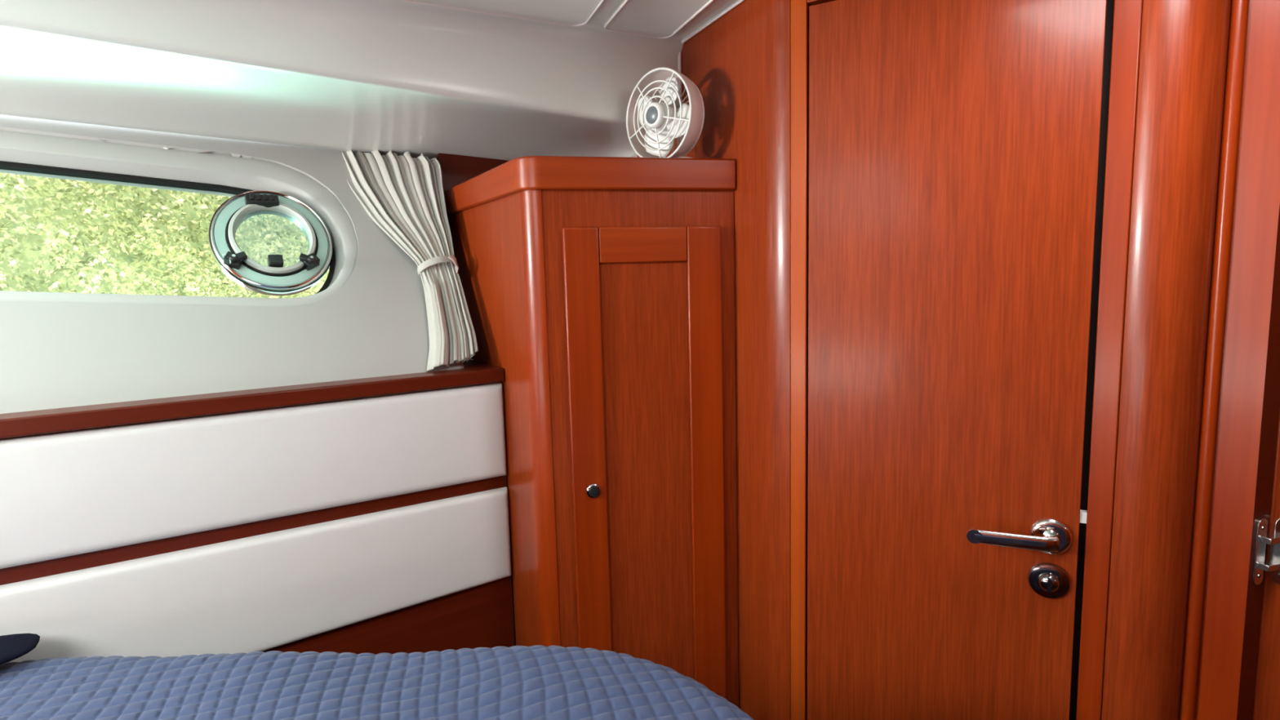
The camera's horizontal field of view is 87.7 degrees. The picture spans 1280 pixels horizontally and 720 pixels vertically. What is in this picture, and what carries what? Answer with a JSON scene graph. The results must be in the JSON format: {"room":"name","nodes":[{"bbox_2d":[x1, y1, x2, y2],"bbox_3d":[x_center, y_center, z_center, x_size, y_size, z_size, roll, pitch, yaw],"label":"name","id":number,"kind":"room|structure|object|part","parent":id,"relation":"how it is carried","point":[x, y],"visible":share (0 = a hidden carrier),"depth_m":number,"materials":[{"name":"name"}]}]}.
{"room":"ship interior","nodes":[
{"label":"ship interior","id":0,"kind":"room"},
{"bbox_2d":[0,114,636,645],"bbox_3d":[-1.117,0.406,1.196,3.655,1.774,0.506,-6,8,-35],"label":"wall","id":1,"kind":"structure","parent":0,"point":[53,355],"depth_m":1.21,"materials":[{"name":"grey plastic"}]},
{"bbox_2d":[0,129,357,307],"bbox_3d":[-1.082,-0.242,1.133,1.116,0.368,0.215,-6,8,-32],"label":"window","id":2,"kind":"structure","parent":1,"relation":"in","point":[20,153],"depth_m":1.29,"materials":[{"name":"grey plastic"}]},
{"bbox_2d":[208,190,332,295],"bbox_3d":[-0.744,-0.239,1.350,0.219,0.218,0.151,-6,8,-35],"label":"porthole","id":3,"kind":"object","parent":2,"relation":"attached to","point":[273,279],"visible":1,"depth_m":1.33,"materials":[{"name":"silver metal"}]},
{"bbox_3d":[-0.740,-0.243,1.345,0.155,0.160,0.117,-6,8,-35],"label":"sash","id":4,"kind":"part","parent":3,"relation":"part of","materials":[{"name":"white plastic"}]},
{"bbox_2d":[0,359,504,438],"bbox_3d":[-1.393,0.132,0.767,2.563,0.028,0.264,-6,8,-35],"label":"ledge","id":5,"kind":"object","parent":1,"relation":"attached to","point":[473,372],"visible":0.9,"depth_m":1.11,"materials":[{"name":"brown wood"}]},
{"bbox_2d":[460,359,492,368],"bbox_3d":[-0.410,0.016,1.486,0.117,0.014,0.198,-6,8,-35],"label":"shelf","id":6,"kind":"object","parent":5,"relation":"attached to","point":[468,364],"depth_m":1.46,"materials":[{"name":"brown wood"}]},
{"bbox_2d":[0,383,515,654],"bbox_3d":[-1.324,0.751,0.753,2.551,1.200,0.016,-6,8,-35],"label":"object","id":7,"kind":"object","parent":1,"relation":"attached to","point":[482,615],"visible":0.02,"depth_m":1.30,"materials":[{"name":"brown wood"}]},
{"bbox_2d":[0,382,506,568],"bbox_3d":[-1.040,0.227,0.877,1.849,0.200,0.021,-6,8,-35],"label":"panel","id":8,"kind":"object","parent":7,"relation":"attached to","point":[73,492],"visible":1,"depth_m":1.11,"materials":[{"name":"white leather"}]},
{"bbox_2d":[0,486,511,663],"bbox_3d":[-1.034,0.447,0.902,1.849,0.243,0.021,-6,8,-35],"label":"panel","id":9,"kind":"object","parent":7,"relation":"attached to","point":[264,592],"visible":0.95,"depth_m":1.16,"materials":[{"name":"white leather"}]},
{"bbox_2d":[342,150,478,371],"bbox_3d":[-0.493,-0.238,1.480,0.396,0.488,0.178,4,9,41],"label":"curtain","id":10,"kind":"object","parent":1,"relation":"hanging from","point":[403,195],"visible":1,"depth_m":1.46,"materials":[{"name":"fabric"}]},
{"bbox_2d":[0,0,735,160],"bbox_3d":[0.055,-0.426,0.031,4.600,0.248,3.255,-6,8,-35],"label":"ceiling","id":11,"kind":"structure","parent":0,"point":[508,80],"depth_m":1.18,"materials":[{"name":"white"}]},
{"bbox_3d":[-0.163,-0.574,0.885,0.372,0.047,0.701,-4,7,-19],"label":"panel","id":12,"kind":"part","parent":11,"relation":"part of","materials":[{"name":"white plastic"}]},
{"bbox_3d":[0.098,-0.626,1.060,0.157,0.031,0.657,-4,7,-19],"label":"panel","id":13,"kind":"part","parent":11,"relation":"part of","materials":[{"name":"white plastic"}]},
{"bbox_2d":[636,0,790,719],"bbox_3d":[0.147,0.148,1.502,0.041,2.150,0.623,-5,7,-24],"label":"wall","id":14,"kind":"structure","parent":0,"point":[739,64],"depth_m":1.26,"materials":[{"name":"brown wood"}]},
{"bbox_2d":[678,0,744,102],"bbox_3d":[0.197,-0.540,1.214,0.009,0.252,0.554,-4,7,-23],"label":"trim","id":15,"kind":"structure","parent":14,"relation":"attached to","point":[736,2],"depth_m":1.34,"materials":[{"name":"white plastic"}]},
{"bbox_2d":[790,0,809,719],"bbox_3d":[0.295,0.176,1.227,0.028,2.150,0.035,2,8,28],"label":"trim","id":16,"kind":"structure","parent":14,"relation":"attached to","point":[799,9],"depth_m":1.19,"materials":[{"name":"brown wood"}]},
{"bbox_2d":[807,0,835,5],"bbox_3d":[0.471,-0.738,1.012,0.426,0.294,0.035,2,8,28],"label":"trim","id":17,"kind":"structure","parent":14,"relation":"attached to","point":[811,2],"depth_m":1.11,"materials":[{"name":"brown wood"}]},
{"bbox_2d":[807,0,1106,719],"bbox_3d":[0.489,0.330,1.110,0.425,1.838,0.081,2,8,28],"label":"door","id":18,"kind":"structure","parent":14,"relation":"in","point":[953,144],"depth_m":1.07,"materials":[{"name":"brown wood"}]},
{"bbox_3d":[0.578,0.275,1.032,0.131,0.025,0.038,1,7,23],"label":"lever","id":19,"kind":"part","parent":18,"relation":"part of","materials":[{"name":"silver metal"}]},
{"bbox_3d":[0.635,0.274,1.030,0.057,0.057,0.009,2,8,28],"label":"handle","id":20,"kind":"part","parent":18,"relation":"part of","materials":[{"name":"silver metal"}]},
{"bbox_2d":[1069,0,1114,719],"bbox_3d":[0.514,0.179,1.151,0.483,2.150,0.020,2,8,28],"label":"trim","id":21,"kind":"structure","parent":14,"relation":"attached to","point":[1110,3],"depth_m":1.02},
{"bbox_2d":[1101,0,1231,719],"bbox_3d":[0.750,0.195,0.966,0.104,2.150,0.041,0,7,9],"label":"door frame","id":22,"kind":"structure","parent":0,"point":[1184,43],"depth_m":0.93,"materials":[{"name":"brown wood"}]},
{"bbox_2d":[1075,0,1142,719],"bbox_3d":[0.698,0.191,1.005,0.032,2.150,0.035,5,9,43],"label":"trim","id":23,"kind":"structure","parent":22,"relation":"attached to","point":[1127,14],"depth_m":0.97,"materials":[{"name":"brown wood"}]},
{"bbox_2d":[1179,0,1279,719],"bbox_3d":[0.820,0.197,0.933,0.025,2.150,0.063,-6,8,-35],"label":"trim","id":24,"kind":"structure","parent":22,"relation":"attached to","point":[1248,202],"depth_m":0.91,"materials":[{"name":"brown wood"}]},
{"bbox_2d":[1236,206,1279,719],"bbox_3d":[0.851,0.198,0.914,0.035,2.150,0.006,-4,7,-18],"label":"trim","id":25,"kind":"structure","parent":22,"relation":"attached to","point":[1271,404],"depth_m":0.91,"materials":[{"name":"brown wood"}]},
{"bbox_2d":[1252,409,1279,719],"bbox_3d":[1.062,0.317,0.870,0.444,1.888,0.056,1,7,18],"label":"door","id":26,"kind":"structure","parent":22,"relation":"in","point":[1267,695],"depth_m":0.93,"materials":[{"name":"brown wood"}]},
{"bbox_2d":[1178,0,1231,719],"bbox_3d":[1.506,0.189,1.487,1.400,2.200,0.060,-2,7,0],"label":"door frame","id":27,"kind":"structure","parent":0,"point":[1231,0],"depth_m":1.43,"materials":[{"name":"brown wood"}]},
{"bbox_3d":[0.235,1.335,0.761,7.694,0.040,7.894,-6,8,-35],"label":"floor","id":28,"kind":"structure","parent":0,"visible":0},
{"bbox_2d":[443,155,738,707],"bbox_3d":[-0.103,0.402,1.616,0.532,1.628,0.756,-6,8,-35],"label":"wardrobe","id":29,"kind":"object","parent":28,"relation":"on","point":[602,289],"visible":0.98,"depth_m":1.30,"materials":[{"name":"brown wood"}]},
{"bbox_2d":[437,153,508,190],"bbox_3d":[-0.281,-0.469,1.724,0.482,0.084,0.012,-6,8,-35],"label":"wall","id":30,"kind":"structure","parent":29,"relation":"on","point":[455,169],"depth_m":1.61,"materials":[{"name":"brown wood"}]},
{"bbox_3d":[-0.180,0.467,1.312,0.026,1.571,0.039,-6,8,-35],"label":"corner post","id":31,"kind":"part","parent":29,"relation":"part of","materials":[{"name":"brown wood"}]},
{"bbox_3d":[-0.122,-0.376,1.519,0.527,0.059,0.744,-6,8,-35],"label":"crown","id":32,"kind":"part","parent":29,"relation":"part of","materials":[{"name":"brown wood"}]},
{"bbox_3d":[-0.088,0.252,1.280,0.028,0.028,0.004,-3,7,-12],"label":"knob","id":33,"kind":"part","parent":29,"relation":"part of","materials":[{"name":"silver metal"}]},
{"bbox_3d":[0.006,-0.217,1.258,0.170,0.066,0.012,-3,7,-12],"label":"rail","id":34,"kind":"part","parent":29,"relation":"part of","materials":[{"name":"brown wood"}]},
{"bbox_3d":[0.023,0.443,1.339,0.170,1.265,0.004,-3,7,-12],"label":"panel","id":35,"kind":"part","parent":29,"relation":"part of","materials":[{"name":"brown wood"}]},
{"bbox_2d":[626,66,704,158],"bbox_3d":[0.063,-0.476,1.313,0.110,0.176,0.175,-6,8,-35],"label":"fan","id":36,"kind":"object","parent":29,"relation":"on","point":[653,128],"visible":0.94,"depth_m":1.29,"materials":[{"name":"white plastic"}]},
{"bbox_3d":[0.013,-0.493,1.333,0.056,0.064,0.024,5,9,43],"label":"blade","id":37,"kind":"part","parent":36,"relation":"part of","materials":[{"name":"white plastic"}]},
{"bbox_3d":[0.036,-0.431,1.318,0.066,0.057,0.016,1,7,23],"label":"blade","id":38,"kind":"part","parent":36,"relation":"part of","materials":[{"name":"white plastic"}]},
{"bbox_3d":[0.053,-0.518,1.287,0.014,0.058,0.066,-4,7,-22],"label":"blade","id":39,"kind":"part","parent":36,"relation":"part of","materials":[{"name":"white plastic"}]},
{"bbox_2d":[652,77,704,157],"bbox_3d":[0.074,-0.480,1.331,0.030,0.158,0.158,-8,9,-44],"label":"housing","id":40,"kind":"object","parent":36,"relation":"attached to","point":[695,128],"depth_m":1.28,"materials":[{"name":"white plastic"}]},
{"bbox_3d":[0.079,-0.458,1.275,0.059,0.065,0.022,4,9,40],"label":"blade","id":41,"kind":"part","parent":36,"relation":"part of","materials":[{"name":"white plastic"}]},
{"bbox_3d":[-0.499,0.998,0.127,1.899,0.815,1.884,-6,8,-35],"label":"bed","id":42,"kind":"object","parent":28,"relation":"on","visible":0},
{"bbox_2d":[0,644,754,719],"bbox_3d":[-0.505,0.740,0.097,1.936,0.484,1.920,-6,8,-35],"label":"bedspread","id":43,"kind":"object","parent":42,"relation":"on","point":[538,682],"visible":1,"depth_m":0.84,"materials":[{"name":"blue fabric"}]},
{"bbox_2d":[0,633,39,665],"bbox_3d":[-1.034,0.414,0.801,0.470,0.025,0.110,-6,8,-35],"label":"pillow","id":44,"kind":"object","parent":43,"relation":"on","point":[12,646],"visible":1,"depth_m":0.91,"materials":[{"name":"blue fabric"}]},
{"label":"outside","id":45,"kind":"structure","parent":0,"visible":0},
{"bbox_2d":[0,173,329,297],"bbox_3d":[-1.956,-1.023,5.317,12.602,4.300,1.833,-6,8,-35],"label":"foliage","id":46,"kind":"object","parent":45,"point":[57,235],"visible":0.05,"depth_m":4.48,"materials":[{"name":"green plant"}]}
]}

